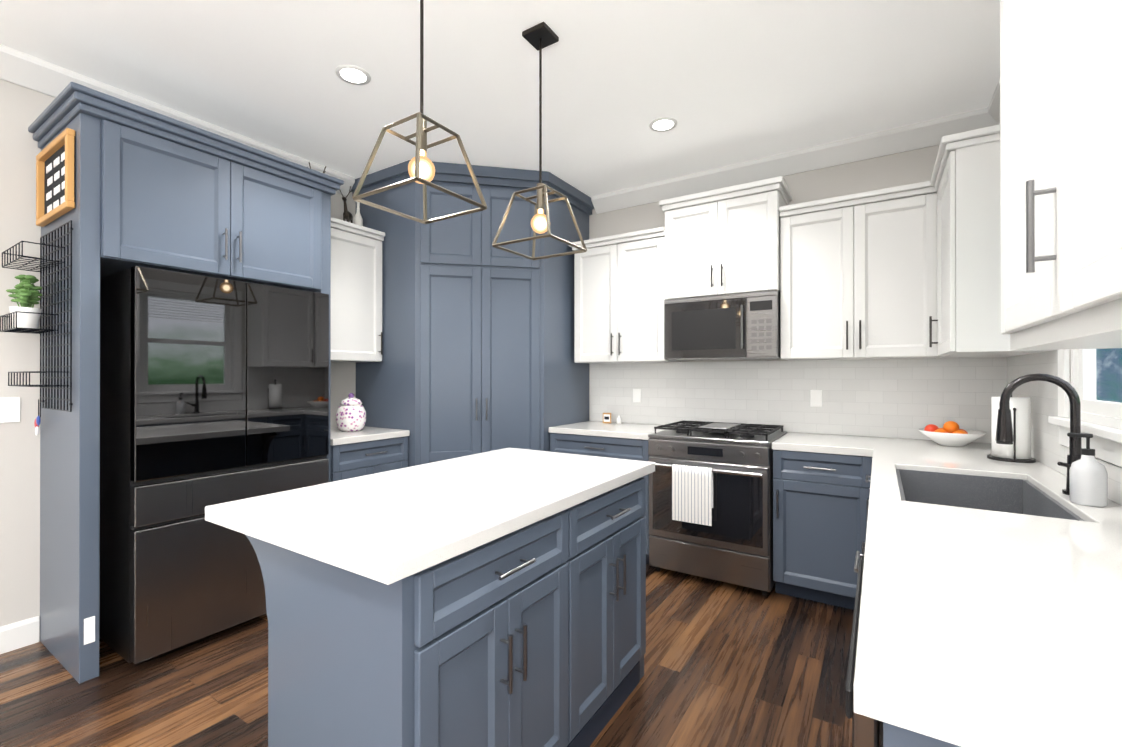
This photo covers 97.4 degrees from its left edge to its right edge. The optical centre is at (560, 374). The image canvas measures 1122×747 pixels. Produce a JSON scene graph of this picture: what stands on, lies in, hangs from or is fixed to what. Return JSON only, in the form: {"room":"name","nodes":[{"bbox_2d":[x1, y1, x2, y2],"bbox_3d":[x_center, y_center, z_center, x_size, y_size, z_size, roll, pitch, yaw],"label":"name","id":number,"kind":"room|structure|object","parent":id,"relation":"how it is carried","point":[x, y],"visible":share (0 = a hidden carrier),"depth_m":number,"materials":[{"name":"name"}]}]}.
{"room":"kitchen","nodes":[
{"label":"kitchen","id":0,"kind":"room"},
{"bbox_2d":[0,79,355,640],"bbox_3d":[-2.912,-0.101,2.078,0.150,2.840,7.500,0,0,33],"label":"wall","id":1,"kind":"structure","parent":0,"point":[22,109],"depth_m":2.39,"materials":[{"name":"paint"}]},
{"bbox_2d":[0,397,19,422],"bbox_3d":[-2.649,0.169,2.336,0.010,0.120,0.120,0,0,33],"label":"switch plate","id":2,"kind":"object","parent":1,"relation":"attached to","point":[9,409],"visible":1,"depth_m":2.36,"materials":[{"name":"white plastic"}]},
{"bbox_2d":[0,616,38,653],"bbox_3d":[-3.687,1.253,0.720,0.014,0.125,4.085,0,0,33],"label":"baseboard","id":3,"kind":"structure","parent":1,"relation":"attached to","point":[18,635],"depth_m":2.37,"materials":[{"name":"white wood"}]},
{"bbox_2d":[0,44,354,195],"bbox_3d":[-3.195,-1.463,1.411,0.100,0.120,5.765,0,0,33],"label":"crown molding","id":4,"kind":"structure","parent":1,"relation":"attached to","point":[31,72],"depth_m":2.52,"materials":[{"name":"white wood"}]},
{"bbox_2d":[331,217,384,361],"bbox_3d":[-1.635,-0.583,3.558,0.388,0.970,0.590,0,0,33],"label":"upper cabinet","id":5,"kind":"object","parent":1,"relation":"attached to","point":[356,292],"visible":0.58,"depth_m":3.54,"materials":[{"name":"white wood"}]},
{"bbox_2d":[340,186,352,222],"bbox_3d":[-1.569,-1.217,3.618,0.135,0.296,0.144,0,0,33],"label":"deer","id":6,"kind":"object","parent":5,"relation":"on","point":[347,216],"visible":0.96,"depth_m":3.59},
{"bbox_2d":[353,201,362,225],"bbox_3d":[-1.552,-1.197,3.773,0.068,0.256,0.068,0,0,33],"label":"decorative bottle","id":7,"kind":"object","parent":5,"relation":"on","point":[357,219],"visible":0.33,"depth_m":3.75,"materials":[{"name":"white ceramic"}]},
{"bbox_2d":[0,564,879,746],"bbox_3d":[-1.160,1.341,0.944,4.420,0.050,7.600,0,0,33],"label":"floor","id":8,"kind":"structure","parent":0,"point":[729,665],"depth_m":2.08,"materials":[{"name":"brown wood"}]},
{"bbox_2d":[28,82,343,683],"bbox_3d":[-1.978,0.055,2.738,0.698,2.530,1.237,0,0,33],"label":"surround","id":9,"kind":"object","parent":8,"relation":"on","point":[153,189],"visible":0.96,"depth_m":2.30,"materials":[{"name":"blue wood"}]},
{"bbox_2d":[0,220,72,411],"bbox_3d":[-2.360,-0.254,2.215,0.495,0.829,0.142,0,0,33],"label":"rack","id":10,"kind":"object","parent":9,"relation":"attached to","point":[34,330],"visible":1,"depth_m":2.24,"materials":[{"name":"grey metal"}]},
{"bbox_2d":[6,275,42,328],"bbox_3d":[-2.473,-0.334,2.280,0.182,0.259,0.109,0,0,33],"label":"potted plant","id":11,"kind":"object","parent":10,"relation":"hanging from","point":[26,294],"visible":0.98,"depth_m":2.27,"materials":[{"name":"green plant"}]},
{"bbox_2d":[34,399,40,435],"bbox_3d":[-2.505,0.206,2.359,0.072,0.173,0.016,0,0,33],"label":"keys","id":12,"kind":"object","parent":10,"relation":"hanging from","point":[37,421],"visible":1,"depth_m":2.35,"materials":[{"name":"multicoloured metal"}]},
{"bbox_2d":[36,128,75,226],"bbox_3d":[-2.324,-0.891,2.263,0.500,0.340,0.028,0,0,33],"label":"sign","id":13,"kind":"object","parent":9,"relation":"attached to","point":[55,178],"visible":1,"depth_m":2.26,"materials":[{"name":"orange wood"}]},
{"bbox_2d":[84,616,94,644],"bbox_3d":[-2.035,1.104,2.129,0.004,0.110,0.035,0,0,33],"label":"outlet","id":14,"kind":"object","parent":9,"relation":"attached to","point":[89,629],"visible":1,"depth_m":2.13,"materials":[{"name":"white plastic"}]},
{"bbox_2d":[99,266,328,663],"bbox_3d":[-1.916,0.420,2.737,0.688,1.800,0.910,0,0,33],"label":"refrigerator","id":15,"kind":"object","parent":8,"relation":"on","point":[214,390],"visible":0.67,"depth_m":2.37,"materials":[{"name":"black metal"}]},
{"bbox_2d":[330,436,407,481],"bbox_3d":[-1.513,0.882,3.475,0.676,0.880,0.590,0,0,33],"label":"base cabinet","id":16,"kind":"object","parent":8,"relation":"on","point":[353,460],"visible":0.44,"depth_m":3.28,"materials":[{"name":"blue wood"}]},
{"bbox_2d":[330,426,409,444],"bbox_3d":[-1.526,0.421,3.485,0.648,0.040,0.593,0,0,33],"label":"countertop","id":17,"kind":"structure","parent":16,"relation":"on","point":[340,437],"depth_m":3.36,"materials":[{"name":"stone"}]},
{"bbox_2d":[336,393,365,431],"bbox_3d":[-1.498,0.266,3.521,0.200,0.270,0.200,0,0,33],"label":"cookie jar","id":18,"kind":"object","parent":17,"relation":"on","point":[351,414],"visible":1,"depth_m":3.45,"materials":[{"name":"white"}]},
{"bbox_2d":[245,476,645,746],"bbox_3d":[-0.283,0.874,1.808,0.818,0.888,1.310,0,0,33],"label":"kitchen island","id":19,"kind":"object","parent":8,"relation":"on","point":[532,635],"visible":0.92,"depth_m":1.31,"materials":[{"name":"blue wood"}]},
{"bbox_2d":[205,448,654,584],"bbox_3d":[-0.315,0.408,1.823,0.830,0.041,1.420,0,0,33],"label":"island countertop","id":20,"kind":"structure","parent":19,"relation":"on","point":[389,527],"depth_m":1.45,"materials":[{"name":"stone"}]},
{"bbox_2d":[351,160,593,466],"bbox_3d":[-0.682,-0.095,4.074,1.427,2.837,1.422,0,0,33],"label":"pantry","id":21,"kind":"object","parent":8,"relation":"on","point":[477,342],"visible":0.71,"depth_m":3.65,"materials":[{"name":"blue wood"}]},
{"bbox_2d":[550,433,649,563],"bbox_3d":[0.418,0.883,3.805,0.815,0.880,0.676,0,0,33],"label":"base cabinet","id":22,"kind":"object","parent":8,"relation":"on","point":[618,448],"visible":0.29,"depth_m":3.51,"materials":[{"name":"blue wood"}]},
{"bbox_2d":[549,421,673,439],"bbox_3d":[0.426,0.422,3.819,0.820,0.040,0.648,0,0,33],"label":"countertop","id":23,"kind":"structure","parent":22,"relation":"on","point":[622,430],"depth_m":3.67,"materials":[{"name":"stone"}]},
{"bbox_2d":[603,413,610,422],"bbox_3d":[0.382,0.360,4.092,0.070,0.085,0.018,0,0,21],"label":"sign","id":24,"kind":"object","parent":23,"relation":"on","point":[606,417],"visible":1,"depth_m":4.08,"materials":[{"name":"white wood"}]},
{"bbox_2d":[648,420,786,594],"bbox_3d":[1.062,0.835,3.338,0.756,0.974,0.738,0,0,33],"label":"range","id":25,"kind":"object","parent":8,"relation":"on","point":[710,500],"visible":0.92,"depth_m":3.05,"materials":[{"name":"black metal"}]},
{"bbox_2d":[773,449,871,609],"bbox_3d":[1.894,0.881,2.853,1.148,0.880,0.676,0,0,33],"label":"base cabinet","id":26,"kind":"object","parent":8,"relation":"on","point":[819,519],"visible":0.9,"depth_m":2.79,"materials":[{"name":"blue wood"}]},
{"bbox_2d":[772,432,867,455],"bbox_3d":[1.619,0.420,3.050,0.480,0.040,0.648,0,0,33],"label":"countertop","id":27,"kind":"structure","parent":26,"relation":"on","point":[791,441],"depth_m":2.87,"materials":[{"name":"stone"}]},
{"bbox_2d":[866,503,868,519],"bbox_3d":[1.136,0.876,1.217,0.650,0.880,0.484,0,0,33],"label":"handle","id":28,"kind":"object","parent":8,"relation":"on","point":[866,503],"depth_m":2.64,"materials":[{"name":"black"}]},
{"bbox_2d":[846,542,960,746],"bbox_3d":[0.850,0.875,0.774,0.650,0.880,0.695,0,0,33],"label":"dishwasher","id":29,"kind":"object","parent":8,"relation":"on","point":[865,731],"depth_m":0.68,"materials":[{"name":"blue"}]},
{"bbox_2d":[854,436,1121,746],"bbox_3d":[1.470,0.417,1.730,0.648,0.040,3.028,0,0,33],"label":"countertop","id":30,"kind":"structure","parent":29,"relation":"on","point":[981,628],"depth_m":0.81,"materials":[{"name":"stone"}]},
{"bbox_2d":[918,421,986,446],"bbox_3d":[2.205,0.330,2.786,0.304,0.137,0.304,0,0,33],"label":"fruit bowl","id":31,"kind":"object","parent":30,"relation":"on","point":[950,433],"visible":1,"depth_m":2.74,"materials":[{"name":"white ceramic"}]},
{"bbox_2d":[896,469,1083,520],"bbox_3d":[1.466,0.518,1.760,0.431,0.200,0.766,0,0,33],"label":"sink basin","id":32,"kind":"object","parent":30,"relation":"in","point":[1013,495],"visible":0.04,"depth_m":2.03,"materials":[{"name":"metal"}]},
{"bbox_2d":[987,394,1035,462],"bbox_3d":[2.102,0.221,2.305,0.170,0.353,0.171,0,0,33],"label":"paper towel holder","id":33,"kind":"object","parent":30,"relation":"on","point":[1018,450],"visible":0.6,"depth_m":2.24,"materials":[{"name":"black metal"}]},
{"bbox_2d":[995,373,1081,494],"bbox_3d":[1.605,0.196,1.639,0.230,0.400,0.142,0,0,33],"label":"faucet","id":34,"kind":"object","parent":30,"relation":"on","point":[1004,431],"visible":0.83,"depth_m":1.65,"materials":[{"name":"black metal"}]},
{"bbox_2d":[1067,433,1107,506],"bbox_3d":[1.610,0.288,1.510,0.085,0.215,0.080,0,0,33],"label":"soap dispenser","id":35,"kind":"object","parent":30,"relation":"on","point":[1088,479],"visible":1,"depth_m":1.49,"materials":[{"name":"white"}]},
{"bbox_2d":[0,0,999,196],"bbox_3d":[-1.160,-1.574,0.951,4.420,0.100,7.600,0,0,33],"label":"ceiling","id":36,"kind":"structure","parent":0,"point":[723,83],"depth_m":2.46,"materials":[{"name":"white paint"}]},
{"bbox_2d":[335,65,370,84],"bbox_3d":[-1.053,-1.517,2.500,0.168,0.005,0.168,0,0,33],"label":"recessed light","id":37,"kind":"object","parent":36,"relation":"in","point":[352,74],"visible":1,"depth_m":2.50,"materials":[{"name":"white plastic"}]},
{"bbox_2d":[352,0,486,223],"bbox_3d":[-0.460,-1.040,1.629,0.310,0.963,0.310,0,0,33],"label":"pendant light","id":38,"kind":"object","parent":36,"relation":"hanging from","point":[421,168],"visible":1,"depth_m":1.61,"materials":[{"name":"gold metal"}]},
{"bbox_2d":[492,22,586,259],"bbox_3d":[-0.091,-1.039,2.200,0.310,0.963,0.310,0,0,33],"label":"pendant light","id":39,"kind":"object","parent":36,"relation":"hanging from","point":[540,36],"visible":1,"depth_m":2.19,"materials":[{"name":"gold metal"}]},
{"bbox_2d":[649,117,676,131],"bbox_3d":[0.621,-1.516,2.992,0.168,0.005,0.168,0,0,33],"label":"recessed light","id":40,"kind":"object","parent":36,"relation":"in","point":[663,124],"visible":1,"depth_m":2.99,"materials":[{"name":"white plastic"}]},
{"bbox_2d":[589,145,978,442],"bbox_3d":[0.899,-0.097,3.992,4.180,2.840,0.150,0,0,33],"label":"wall","id":41,"kind":"structure","parent":0,"point":[897,169],"depth_m":3.31,"materials":[{"name":"paint"}]},
{"bbox_2d":[569,227,681,363],"bbox_3d":[0.503,-0.582,3.927,0.805,0.970,0.388,0,0,33],"label":"upper cabinet","id":42,"kind":"object","parent":41,"relation":"attached to","point":[619,289],"visible":0.88,"depth_m":3.77,"materials":[{"name":"white wood"}]},
{"bbox_2d":[659,176,791,299],"bbox_3d":[1.156,-0.894,3.487,0.820,0.708,0.420,0,0,33],"label":"upper cabinet","id":43,"kind":"object","parent":41,"relation":"attached to","point":[723,241],"visible":0.98,"depth_m":3.31,"materials":[{"name":"white wood"}]},
{"bbox_2d":[664,291,780,360],"bbox_3d":[1.151,-0.322,3.478,0.756,0.424,0.432,0,0,33],"label":"microwave","id":44,"kind":"object","parent":43,"relation":"attached to","point":[745,326],"visible":1,"depth_m":3.30,"materials":[{"name":"silver metal"}]},
{"bbox_2d":[591,108,983,213],"bbox_3d":[1.357,-1.458,3.552,2.550,0.120,0.100,0,0,33],"label":"crown molding","id":45,"kind":"structure","parent":41,"relation":"attached to","point":[929,133],"depth_m":3.35,"materials":[{"name":"white wood"}]},
{"bbox_2d":[590,357,1001,442],"bbox_3d":[1.402,0.151,3.572,2.730,0.497,0.009,0,0,33],"label":"backsplash","id":46,"kind":"structure","parent":41,"relation":"attached to","point":[900,398],"depth_m":3.37,"materials":[{"name":"tile"}]},
{"bbox_2d":[633,389,640,402],"bbox_3d":[0.625,0.174,4.064,0.072,0.116,0.008,0,0,33],"label":"electrical outlet","id":47,"kind":"object","parent":46,"relation":"attached to","point":[636,395],"visible":1,"depth_m":4.06,"materials":[{"name":"white plastic"}]},
{"bbox_2d":[810,390,821,406],"bbox_3d":[1.734,0.162,3.349,0.072,0.116,0.008,0,0,33],"label":"electrical outlet","id":48,"kind":"object","parent":46,"relation":"attached to","point":[815,398],"visible":1,"depth_m":3.35,"materials":[{"name":"white plastic"}]},
{"bbox_2d":[779,181,939,360],"bbox_3d":[1.831,-0.584,3.071,0.815,0.970,0.388,0,0,33],"label":"upper cabinet","id":49,"kind":"object","parent":41,"relation":"attached to","point":[858,276],"visible":1,"depth_m":2.92,"materials":[{"name":"white wood"}]},
{"bbox_2d":[1070,349,1121,429],"bbox_3d":[0.639,-0.107,-0.213,0.060,2.840,7.200,0,0,33],"label":"wall","id":50,"kind":"structure","parent":0,"point":[1070,383],"depth_m":1.91,"materials":[{"name":"paint"}]},
{"bbox_2d":[929,125,1052,357],"bbox_3d":[2.134,-0.585,2.523,0.388,0.970,0.980,0,0,33],"label":"upper cabinet","id":51,"kind":"object","parent":50,"relation":"attached to","point":[965,178],"visible":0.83,"depth_m":2.19,"materials":[{"name":"white wood"}]},
{"bbox_2d":[984,79,999,127],"bbox_3d":[0.571,-1.467,-0.166,0.100,0.120,7.200,0,0,33],"label":"crown molding","id":52,"kind":"structure","parent":50,"relation":"attached to","point":[992,112],"depth_m":2.76,"materials":[{"name":"white wood"}]},
{"bbox_2d":[1000,0,1121,349],"bbox_3d":[1.009,-0.570,0.781,0.390,1.010,1.110,0,0,33],"label":"upper cabinet","id":53,"kind":"object","parent":50,"relation":"attached to","point":[1061,159],"visible":1,"depth_m":0.88,"materials":[{"name":"white wood"}]},
{"bbox_2d":[1002,350,1121,504],"bbox_3d":[1.748,0.146,1.570,0.008,0.497,3.000,0,0,33],"label":"backsplash","id":54,"kind":"structure","parent":50,"relation":"attached to","point":[1046,449],"depth_m":2.18,"materials":[{"name":"tile"}]},
{"bbox_2d":[1048,348,1121,466],"bbox_3d":[1.748,-0.340,1.547,0.102,1.235,1.050,0,0,33],"label":"window","id":55,"kind":"structure","parent":50,"relation":"in","point":[1105,442],"depth_m":1.79,"materials":[{"name":"white"}]},
{"label":"outside","id":56,"kind":"structure","parent":0,"visible":0},
{"bbox_2d":[1096,348,1121,402],"bbox_3d":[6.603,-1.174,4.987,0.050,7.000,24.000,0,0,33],"label":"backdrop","id":57,"kind":"structure","parent":56,"point":[1118,384],"depth_m":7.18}
]}

